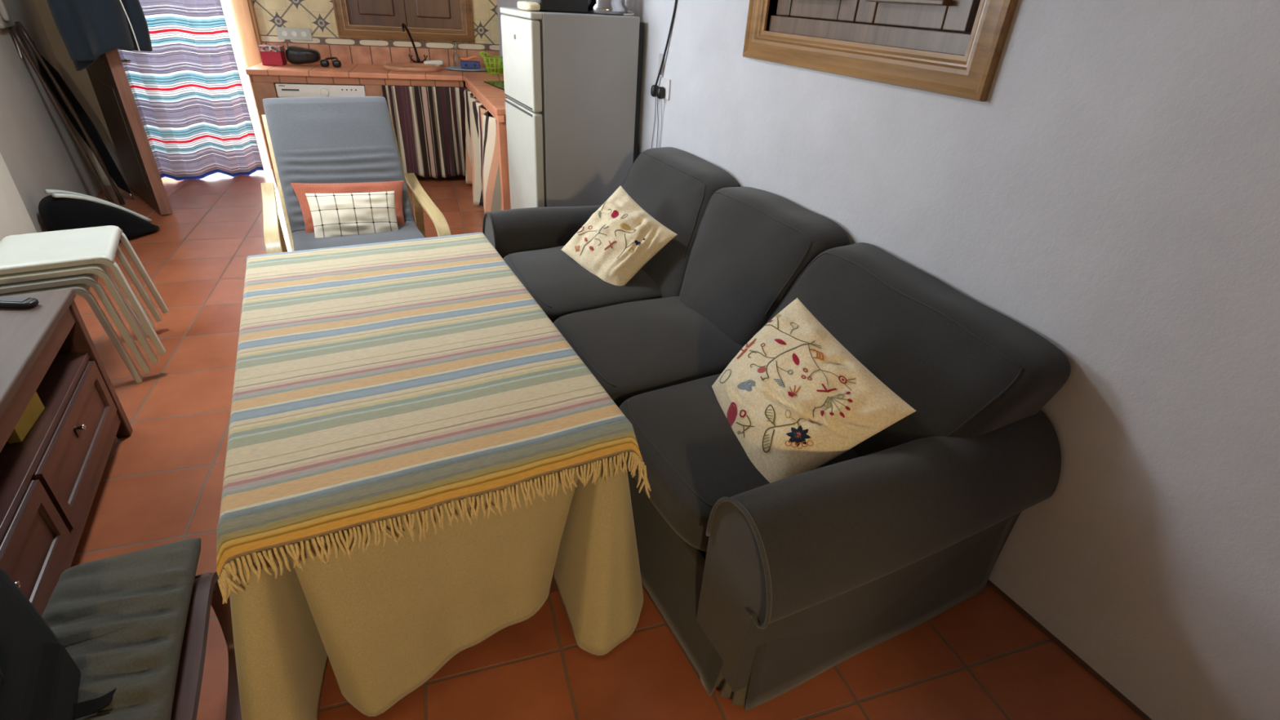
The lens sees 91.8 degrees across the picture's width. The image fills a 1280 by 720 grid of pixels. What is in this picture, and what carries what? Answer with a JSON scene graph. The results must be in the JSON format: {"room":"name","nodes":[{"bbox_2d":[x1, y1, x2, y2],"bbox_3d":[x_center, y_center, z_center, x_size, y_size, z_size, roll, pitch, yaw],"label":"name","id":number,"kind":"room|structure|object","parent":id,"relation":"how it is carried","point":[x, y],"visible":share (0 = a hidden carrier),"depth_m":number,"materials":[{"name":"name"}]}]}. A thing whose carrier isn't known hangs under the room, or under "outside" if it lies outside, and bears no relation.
{"room":"living room","nodes":[
{"label":"living room","id":0,"kind":"room"},
{"bbox_2d":[0,152,36,241],"bbox_3d":[-2.141,-0.142,0.651,0.190,2.550,6.220,-12,34,-24],"label":"wall","id":1,"kind":"structure","parent":0,"point":[15,219],"depth_m":3.36,"materials":[{"name":"paint"}]},
{"bbox_2d":[0,0,104,232],"bbox_3d":[-4.179,-2.256,3.995,0.200,2.550,2.680,-12,34,-24],"label":"wall","id":2,"kind":"structure","parent":0,"point":[37,149],"depth_m":4.04,"materials":[{"name":"paint"}]},
{"bbox_2d":[0,0,22,57],"bbox_3d":[-3.909,-2.095,3.822,0.083,0.441,0.224,-12,34,-24],"label":"phone","id":3,"kind":"object","parent":2,"relation":"attached to","point":[6,21],"visible":1,"depth_m":3.76,"materials":[{"name":"plastic"}]},
{"bbox_2d":[33,0,128,185],"bbox_3d":[-4.409,-2.672,4.673,0.635,2.550,0.576,-5,32,-13],"label":"wall","id":4,"kind":"structure","parent":0,"point":[79,83],"depth_m":4.72,"materials":[{"name":"paint"}]},
{"bbox_2d":[85,48,173,215],"bbox_3d":[-3.735,-2.133,4.316,0.930,2.040,0.142,28,38,35],"label":"door leaf","id":5,"kind":"structure","parent":4,"relation":"in","point":[107,74],"depth_m":4.38,"materials":[{"name":"brown wood"}]},
{"bbox_2d":[46,0,152,71],"bbox_3d":[-3.433,-2.268,3.897,0.476,0.812,0.492,0,31,-7],"label":"coat","id":6,"kind":"object","parent":5,"relation":"hanging from","point":[88,29],"visible":1,"depth_m":3.83,"materials":[{"name":"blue fabric"}]},
{"bbox_2d":[220,0,256,110],"bbox_3d":[-4.993,-4.434,7.528,4.900,2.600,0.151,-5,32,-13],"label":"wall","id":7,"kind":"structure","parent":0,"point":[226,6],"depth_m":7.78,"materials":[{"name":"white paint"}]},
{"bbox_2d":[252,0,499,67],"bbox_3d":[-2.952,-3.014,5.401,3.850,2.550,0.280,-5,32,-13],"label":"wall","id":8,"kind":"structure","parent":0,"point":[317,15],"depth_m":5.51,"materials":[{"name":"tile"}]},
{"bbox_2d":[229,0,271,168],"bbox_3d":[-3.345,-2.813,5.365,0.160,2.200,0.335,-5,32,-13],"label":"doorway","id":9,"kind":"structure","parent":8,"relation":"in","point":[243,11],"depth_m":5.22,"materials":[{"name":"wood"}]},
{"bbox_2d":[275,26,312,40],"bbox_3d":[-2.978,-2.810,5.339,0.270,0.094,0.016,-5,32,-14],"label":"strip","id":10,"kind":"object","parent":8,"relation":"attached to","point":[283,33],"visible":1,"depth_m":5.33,"materials":[{"name":"white paint"}]},
{"bbox_2d":[281,31,287,36],"bbox_3d":[-3.050,-2.802,5.318,0.044,0.044,0.007,-5,32,-13],"label":"outlet","id":11,"kind":"object","parent":10,"relation":"attached to","point":[284,33],"depth_m":5.32,"materials":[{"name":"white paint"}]},
{"bbox_2d":[291,31,297,36],"bbox_3d":[-2.977,-2.808,5.335,0.044,0.044,0.007,-5,32,-13],"label":"outlet","id":12,"kind":"object","parent":10,"relation":"attached to","point":[294,33],"depth_m":5.33,"materials":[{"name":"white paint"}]},
{"bbox_2d":[301,31,306,36],"bbox_3d":[-2.904,-2.814,5.353,0.044,0.044,0.007,-5,32,-13],"label":"outlet","id":13,"kind":"object","parent":10,"relation":"attached to","point":[304,33],"depth_m":5.35,"materials":[{"name":"white paint"}]},
{"bbox_2d":[332,0,475,43],"bbox_3d":[-2.057,-3.329,5.324,1.156,1.034,0.105,-5,32,-13],"label":"window","id":14,"kind":"structure","parent":8,"relation":"in","point":[432,20],"depth_m":5.49,"materials":[{"name":"brown wood"}]},
{"bbox_2d":[346,0,407,26],"bbox_3d":[-2.293,-3.324,5.286,0.473,0.830,0.030,-5,32,-13],"label":"shutter","id":15,"kind":"object","parent":14,"relation":"attached to","point":[363,12],"depth_m":5.43,"materials":[{"name":"brown wood"}]},
{"bbox_2d":[404,0,462,29],"bbox_3d":[-1.831,-3.361,5.397,0.473,0.830,0.030,-5,32,-13],"label":"shutter","id":16,"kind":"object","parent":14,"relation":"attached to","point":[436,14],"depth_m":5.53,"materials":[{"name":"brown wood"}]},
{"bbox_2d":[70,120,1142,719],"bbox_3d":[-2.045,0.283,2.544,6.100,0.100,13.000,-12,34,-24],"label":"floor","id":17,"kind":"structure","parent":0,"point":[980,658],"depth_m":1.86,"materials":[{"name":"tile"}]},
{"bbox_2d":[8,26,115,204],"bbox_3d":[-3.915,-1.606,4.243,0.201,1.194,0.035,-12,34,-24],"label":"stick","id":18,"kind":"object","parent":17,"relation":"on","point":[19,40],"visible":0.91,"depth_m":4.17,"materials":[{"name":"brown wood"}]},
{"bbox_2d":[0,288,132,616],"bbox_3d":[-1.786,0.578,1.383,0.613,0.606,2.147,-12,34,-24],"label":"cabinet","id":19,"kind":"object","parent":17,"relation":"on","point":[50,480],"visible":0.88,"depth_m":1.86,"materials":[{"name":"brown wood"}]},
{"bbox_2d":[0,296,39,308],"bbox_3d":[-2.075,-0.189,2.024,0.190,0.023,0.048,1,31,-4],"label":"remote control","id":20,"kind":"object","parent":19,"relation":"on","point":[5,302],"visible":1,"depth_m":2.01,"materials":[{"name":"black plastic"}]},
{"bbox_2d":[7,391,44,444],"bbox_3d":[-1.832,0.138,1.825,0.032,0.135,0.180,-9,33,-21],"label":"box","id":21,"kind":"object","parent":19,"relation":"on","point":[35,407],"visible":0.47,"depth_m":1.84,"materials":[{"name":"yellow plastic"}]},
{"bbox_2d":[0,351,89,542],"bbox_3d":[-1.785,0.519,1.345,0.565,0.022,2.065,-12,34,-24],"label":"shelf","id":22,"kind":"object","parent":19,"relation":"attached to","point":[62,386],"depth_m":1.81,"materials":[{"name":"brown wood"}]},
{"bbox_2d":[14,21,125,204],"bbox_3d":[-3.967,-1.684,4.348,0.221,1.215,0.035,-12,34,-24],"label":"stick","id":23,"kind":"object","parent":17,"relation":"on","point":[21,28],"visible":1,"depth_m":4.30,"materials":[{"name":"brown wood"}]},
{"bbox_2d":[0,267,148,383],"bbox_3d":[-2.536,-0.154,2.676,0.521,0.466,0.492,-15,35,-28],"label":"stool","id":24,"kind":"object","parent":17,"relation":"on","point":[82,290],"visible":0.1,"depth_m":2.60,"materials":[{"name":"white paint"}]},
{"bbox_2d":[0,259,155,373],"bbox_3d":[-2.507,-0.196,2.682,0.521,0.466,0.492,-15,35,-28],"label":"stool","id":25,"kind":"object","parent":24,"relation":"on","point":[90,279],"visible":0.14,"depth_m":2.53,"materials":[{"name":"white paint"}]},
{"bbox_2d":[0,244,161,364],"bbox_3d":[-2.478,-0.238,2.689,0.521,0.466,0.492,-15,35,-28],"label":"stool","id":26,"kind":"object","parent":25,"relation":"on","point":[99,269],"visible":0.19,"depth_m":2.58,"materials":[{"name":"white paint"}]},
{"bbox_2d":[0,225,168,355],"bbox_3d":[-2.450,-0.279,2.695,0.521,0.466,0.492,-15,35,-28],"label":"stool","id":27,"kind":"object","parent":26,"relation":"on","point":[34,251],"visible":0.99,"depth_m":2.58,"materials":[{"name":"white paint"}]},
{"bbox_2d":[32,40,133,199],"bbox_3d":[-4.011,-1.690,4.477,0.260,1.096,0.116,-12,34,-24],"label":"umbrella","id":28,"kind":"object","parent":17,"relation":"on","point":[88,125],"visible":0.71,"depth_m":4.43,"materials":[{"name":"black fabric"}]},
{"bbox_2d":[38,189,159,240],"bbox_3d":[-3.478,-0.953,3.989,0.255,0.384,0.580,16,33,20],"label":"sports bag","id":29,"kind":"object","parent":17,"relation":"on","point":[62,210],"visible":0.81,"depth_m":3.83,"materials":[{"name":"black fabric"}]},
{"bbox_2d":[41,537,241,719],"bbox_3d":[-1.069,0.772,1.300,0.316,0.433,0.707,-11,34,-23],"label":"chair","id":30,"kind":"object","parent":17,"relation":"on","point":[135,624],"visible":0.76,"depth_m":1.30,"materials":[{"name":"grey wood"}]},
{"bbox_2d":[0,568,116,719],"bbox_3d":[-1.114,0.605,1.054,0.318,0.150,0.727,-12,34,-24],"label":"backpack","id":31,"kind":"object","parent":30,"relation":"on","point":[40,680],"visible":1,"depth_m":1.10,"materials":[{"name":"black fabric"}]},
{"bbox_2d":[275,82,366,97],"bbox_3d":[-2.715,-2.064,5.510,0.675,0.773,0.543,-5,32,-13],"label":"dishwasher","id":32,"kind":"object","parent":17,"relation":"on","point":[283,90],"visible":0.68,"depth_m":5.12,"materials":[{"name":"white paint"}]},
{"bbox_2d":[260,96,451,253],"bbox_3d":[-1.499,-0.753,3.241,0.806,1.028,0.994,-13,34,-25],"label":"armchair","id":33,"kind":"object","parent":17,"relation":"on","point":[333,140],"visible":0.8,"depth_m":3.25,"materials":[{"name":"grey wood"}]},
{"bbox_2d":[290,180,404,232],"bbox_3d":[-1.496,-0.801,3.246,0.545,0.245,0.168,-12,34,-24],"label":"cushion","id":34,"kind":"object","parent":33,"relation":"on","point":[300,189],"visible":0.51,"depth_m":3.20,"materials":[{"name":"fabric"}]},
{"bbox_2d":[305,191,398,237],"bbox_3d":[-1.448,-0.733,3.159,0.415,0.230,0.143,-12,34,-24],"label":"cushion","id":35,"kind":"object","parent":33,"relation":"on","point":[333,215],"visible":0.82,"depth_m":3.12,"materials":[{"name":"white fabric"}]},
{"bbox_2d":[245,62,511,210],"bbox_3d":[-1.826,-1.740,4.984,2.467,0.908,2.238,-5,32,-13],"label":"countertop","id":36,"kind":"structure","parent":17,"relation":"on","point":[263,78],"depth_m":5.07,"materials":[{"name":"tile"}]},
{"bbox_2d":[257,44,287,66],"bbox_3d":[-3.070,-2.550,5.184,0.164,0.144,0.148,-5,32,-13],"label":"storage box","id":37,"kind":"object","parent":36,"relation":"on","point":[271,55],"visible":1,"depth_m":5.13,"materials":[{"name":"red cardboard"}]},
{"bbox_2d":[284,45,320,64],"bbox_3d":[-2.850,-2.560,5.252,0.260,0.175,0.147,-5,32,-13],"label":"handbag","id":38,"kind":"object","parent":36,"relation":"on","point":[294,55],"visible":1,"depth_m":5.19,"materials":[{"name":"black leather"}]},
{"bbox_2d":[320,57,341,66],"bbox_3d":[-2.633,-2.544,5.289,0.163,0.071,0.138,-5,32,-13],"label":"headphones","id":39,"kind":"object","parent":36,"relation":"on","point":[324,63],"visible":1,"depth_m":5.25,"materials":[{"name":"black plastic"}]},
{"bbox_2d":[320,59,329,66],"bbox_3d":[-2.670,-2.514,5.250,0.068,0.056,0.060,-5,32,-13],"label":"ear cup","id":40,"kind":"object","parent":39,"relation":"on","point":[324,63],"depth_m":5.23,"materials":[{"name":"black plastic"}]},
{"bbox_2d":[332,59,341,66],"bbox_3d":[-2.578,-2.521,5.272,0.068,0.056,0.060,-5,32,-13],"label":"ear cup","id":41,"kind":"object","parent":39,"relation":"on","point":[335,63],"depth_m":5.25,"materials":[{"name":"black plastic"}]},
{"bbox_2d":[245,62,507,115],"bbox_3d":[-1.803,-2.111,4.763,2.467,0.042,2.238,-5,32,-13],"label":"countertop","id":42,"kind":"structure","parent":36,"relation":"on","point":[494,97],"depth_m":5.12,"materials":[{"name":"tile"}]},
{"bbox_2d":[383,62,441,71],"bbox_3d":[-1.987,-2.560,5.418,0.486,0.038,0.350,-5,32,-13],"label":"sink basin","id":43,"kind":"object","parent":36,"relation":"in","point":[401,67],"visible":1,"depth_m":5.34,"materials":[{"name":"orange ceramic"}]},
{"bbox_2d":[401,23,427,62],"bbox_3d":[-2.020,-2.782,5.486,0.119,0.350,0.239,21,35,26],"label":"faucet","id":44,"kind":"object","parent":36,"relation":"on","point":[403,25],"visible":0.89,"depth_m":5.52,"materials":[{"name":"brown metal"}]},
{"bbox_2d":[382,85,467,178],"bbox_3d":[-1.835,-1.992,5.460,0.706,0.769,0.075,-4,32,-13],"label":"curtain","id":45,"kind":"object","parent":36,"relation":"hanging from","point":[428,122],"visible":0.88,"depth_m":5.43,"materials":[{"name":"multicoloured fabric"}]},
{"bbox_2d":[423,59,443,65],"bbox_3d":[-1.859,-2.675,5.578,0.170,0.050,0.060,-5,32,-13],"label":"cloth","id":46,"kind":"object","parent":36,"relation":"on","point":[439,62],"visible":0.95,"depth_m":5.55,"materials":[{"name":"white fabric"}]},
{"bbox_2d":[453,40,459,66],"bbox_3d":[-1.673,-2.773,5.632,0.052,0.220,0.051,-5,32,-13],"label":"glass bottle","id":47,"kind":"object","parent":36,"relation":"on","point":[455,57],"visible":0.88,"depth_m":5.62,"materials":[{"name":"clear glass"}]},
{"bbox_2d":[444,66,489,71],"bbox_3d":[-1.553,-2.624,5.588,0.390,0.014,0.214,-5,32,-13],"label":"drip tray","id":48,"kind":"object","parent":36,"relation":"on","point":[447,68],"visible":0.8,"depth_m":5.56,"materials":[{"name":"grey plastic"}]},
{"bbox_2d":[460,60,479,68],"bbox_3d":[-1.529,-2.661,5.583,0.170,0.055,0.074,-5,32,-13],"label":"sponge holder","id":49,"kind":"object","parent":48,"relation":"on","point":[467,64],"visible":1,"depth_m":5.56,"materials":[{"name":"plastic"}]},
{"bbox_2d":[459,54,479,61],"bbox_3d":[-1.527,-2.709,5.557,0.170,0.049,0.060,-5,32,-13],"label":"cloth","id":50,"kind":"object","parent":49,"relation":"on","point":[473,56],"visible":1,"depth_m":5.53,"materials":[{"name":"orange fabric"}]},
{"bbox_2d":[463,88,502,213],"bbox_3d":[-1.259,-1.619,4.897,0.179,0.790,1.538,-7,32,-18],"label":"curtain","id":51,"kind":"object","parent":36,"relation":"hanging from","point":[482,150],"visible":0.91,"depth_m":4.60,"materials":[{"name":"beige fabric"}]},
{"bbox_2d":[479,51,503,73],"bbox_3d":[-1.290,-2.641,5.497,0.187,0.172,0.187,20,34,25],"label":"basket","id":52,"kind":"object","parent":36,"relation":"on","point":[486,57],"visible":0.91,"depth_m":5.47,"materials":[{"name":"plastic"}]},
{"bbox_2d":[483,80,504,89],"bbox_3d":[-0.974,-2.183,4.918,0.400,0.010,0.440,-15,35,-28],"label":"cooktop","id":53,"kind":"object","parent":36,"relation":"in","point":[500,84],"visible":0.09,"depth_m":4.89,"materials":[{"name":"black glass"}]},
{"bbox_2d":[549,566,557,593],"bbox_3d":[-0.714,0.211,1.990,0.800,0.731,1.340,-12,34,-24],"label":"dining table","id":54,"kind":"object","parent":17,"relation":"on","point":[553,587],"visible":0.02,"depth_m":1.89,"materials":[{"name":"brown wood"}]},
{"bbox_2d":[229,452,644,719],"bbox_3d":[-0.723,0.219,1.962,1.056,0.727,1.507,-12,34,-24],"label":"tablecloth","id":55,"kind":"object","parent":54,"relation":"on","point":[386,620],"visible":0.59,"depth_m":1.48,"materials":[{"name":"beige fabric"}]},
{"bbox_2d":[216,231,651,604],"bbox_3d":[-0.682,-0.013,1.857,0.923,0.237,1.428,-12,34,-24],"label":"tablecloth","id":56,"kind":"object","parent":55,"relation":"on","point":[375,382],"visible":1,"depth_m":1.47,"materials":[{"name":"multicoloured fabric"}]},
{"bbox_2d":[499,7,644,208],"bbox_3d":[-0.414,-1.246,3.733,0.638,1.487,0.550,-12,34,-24],"label":"fridge","id":57,"kind":"object","parent":17,"relation":"on","point":[572,82],"visible":0.71,"depth_m":3.38,"materials":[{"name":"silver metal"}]},
{"bbox_2d":[516,0,540,11],"bbox_3d":[-0.567,-1.799,3.150,0.080,0.040,0.200,-12,34,-24],"label":"folded cloth","id":58,"kind":"object","parent":57,"relation":"on","point":[522,5],"visible":1,"depth_m":3.08,"materials":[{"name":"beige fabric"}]},
{"bbox_2d":[526,0,588,13],"bbox_3d":[-0.433,-1.912,3.236,0.260,0.160,0.240,-12,34,-24],"label":"box","id":59,"kind":"object","parent":57,"relation":"on","point":[551,6],"visible":0.76,"depth_m":3.17,"materials":[{"name":"plastic"}]},
{"bbox_2d":[587,0,634,15],"bbox_3d":[-0.161,-1.939,3.290,0.270,0.180,0.236,1,31,-4],"label":"kettle","id":60,"kind":"object","parent":57,"relation":"on","point":[616,7],"visible":0.93,"depth_m":3.24,"materials":[{"name":"silver metal"}]},
{"bbox_2d":[482,146,1071,711],"bbox_3d":[0.178,-0.119,2.449,1.032,0.903,2.439,-12,34,-24],"label":"sofa","id":61,"kind":"object","parent":17,"relation":"on","point":[762,585],"visible":0.74,"depth_m":1.73,"materials":[{"name":"grey fabric"}]},
{"bbox_2d":[502,245,662,323],"bbox_3d":[-0.191,-0.369,2.878,0.808,0.208,0.704,-12,34,-24],"label":"seat cushion","id":62,"kind":"object","parent":61,"relation":"on","point":[561,286],"depth_m":2.65,"materials":[{"name":"grey fabric"}]},
{"bbox_2d":[560,185,677,285],"bbox_3d":[-0.100,-0.529,2.720,0.281,0.367,0.451,-24,40,-38],"label":"cushion","id":63,"kind":"object","parent":61,"relation":"on","point":[620,237],"visible":0.94,"depth_m":2.66,"materials":[{"name":"beige fabric"}]},
{"bbox_2d":[553,296,743,407],"bbox_3d":[0.102,-0.053,2.377,0.808,0.208,0.611,-12,34,-24],"label":"seat cushion","id":64,"kind":"object","parent":61,"relation":"on","point":[633,347],"depth_m":2.22,"materials":[{"name":"grey fabric"}]},
{"bbox_2d":[622,146,738,297],"bbox_3d":[0.126,-0.684,2.965,0.498,0.464,1.009,-12,34,-24],"label":"cushion","id":65,"kind":"object","parent":61,"relation":"on","point":[696,199],"depth_m":2.75,"materials":[{"name":"grey fabric"}]},
{"bbox_2d":[618,373,859,551],"bbox_3d":[0.372,0.238,1.915,0.808,0.207,0.599,-12,34,-24],"label":"seat cushion","id":66,"kind":"object","parent":61,"relation":"on","point":[693,458],"depth_m":1.72,"materials":[{"name":"grey fabric"}]},
{"bbox_2d":[678,186,849,346],"bbox_3d":[0.396,-0.389,2.505,0.498,0.456,0.754,-12,34,-24],"label":"cushion","id":67,"kind":"object","parent":61,"relation":"on","point":[744,252],"depth_m":2.36,"materials":[{"name":"grey fabric"}]},
{"bbox_2d":[711,297,916,483],"bbox_3d":[0.422,0.097,1.725,0.350,0.370,0.520,-12,34,-24],"label":"cushion","id":68,"kind":"object","parent":61,"relation":"on","point":[795,399],"visible":0.88,"depth_m":1.65,"materials":[{"name":"beige fabric"}]},
{"bbox_2d":[767,242,1071,457],"bbox_3d":[0.731,-0.016,1.936,0.496,0.432,0.862,-12,34,-24],"label":"cushion","id":69,"kind":"object","parent":61,"relation":"on","point":[978,381],"depth_m":1.73,"materials":[{"name":"grey fabric"}]},
{"bbox_2d":[497,0,1279,719],"bbox_3d":[0.428,-1.323,2.910,0.200,2.550,8.500,-12,34,-24],"label":"wall","id":70,"kind":"structure","parent":0,"point":[1113,193],"depth_m":1.57,"materials":[{"name":"paint"}]},
{"bbox_2d":[650,53,671,100],"bbox_3d":[0.109,-1.479,3.237,0.048,0.210,0.137,-12,34,-24],"label":"wall socket","id":71,"kind":"object","parent":70,"relation":"attached to","point":[662,90],"visible":0.98,"depth_m":3.25,"materials":[{"name":"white plastic"}]},
{"bbox_2d":[651,97,656,148],"bbox_3d":[0.074,-1.248,3.452,0.010,0.430,0.041,0,31,-7],"label":"cord","id":72,"kind":"object","parent":71,"relation":"hanging from","point":[655,97],"visible":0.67,"depth_m":3.42,"materials":[{"name":"grey plastic"}]},
{"bbox_2d":[656,95,658,147],"bbox_3d":[0.092,-1.229,3.422,0.028,0.430,0.013,19,34,25],"label":"cord","id":73,"kind":"object","parent":71,"relation":"hanging from","point":[656,95],"visible":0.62,"depth_m":3.38,"materials":[{"name":"grey plastic"}]},
{"bbox_2d":[658,98,662,147],"bbox_3d":[0.106,-1.211,3.393,0.018,0.430,0.014,-12,34,-24],"label":"cord","id":74,"kind":"object","parent":71,"relation":"hanging from","point":[661,99],"visible":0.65,"depth_m":3.35,"materials":[{"name":"plastic"}]},
{"bbox_2d":[654,0,677,85],"bbox_3d":[0.148,-1.760,3.049,0.018,0.772,0.147,-18,37,-32],"label":"power cable","id":75,"kind":"object","parent":70,"relation":"attached to","point":[676,1],"visible":1,"depth_m":3.14,"materials":[{"name":"black plastic"}]},
{"bbox_2d":[776,0,859,22],"bbox_3d":[0.671,-1.591,2.115,0.032,0.744,0.441,-12,34,-24],"label":"shutter","id":76,"kind":"object","parent":70,"relation":"attached to","point":[845,11],"depth_m":2.26,"materials":[{"name":"brown wood"}]},
{"bbox_2d":[742,0,1017,102],"bbox_3d":[0.780,-1.448,1.943,0.150,1.012,1.170,-12,34,-24],"label":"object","id":77,"kind":"object","parent":70,"relation":"attached to","point":[976,30],"visible":1,"depth_m":1.97,"materials":[{"name":"brown wood"}]},
{"bbox_2d":[855,0,980,32],"bbox_3d":[0.871,-1.375,1.773,0.032,0.744,0.453,-12,34,-24],"label":"shutter","id":78,"kind":"object","parent":70,"relation":"attached to","point":[959,15],"depth_m":1.91,"materials":[{"name":"brown wood"}]},
{"bbox_2d":[986,579,1151,719],"bbox_3d":[0.333,-0.143,3.401,0.010,0.012,8.200,-12,34,-24],"label":"baseboard","id":79,"kind":"structure","parent":70,"relation":"attached to","point":[997,590],"depth_m":1.81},
{"bbox_3d":[-3.651,-3.368,4.365,0.828,0.023,0.138,-12,34,-24],"label":"curtain rod","id":80,"kind":"object","parent":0,"visible":0},
{"bbox_2d":[117,0,263,180],"bbox_3d":[-3.704,-2.470,4.895,0.844,2.068,0.090,-16,36,-30],"label":"curtain","id":81,"kind":"object","parent":80,"relation":"hanging from","point":[188,91],"visible":0.88,"depth_m":5.09,"materials":[{"name":"multicoloured fabric"}]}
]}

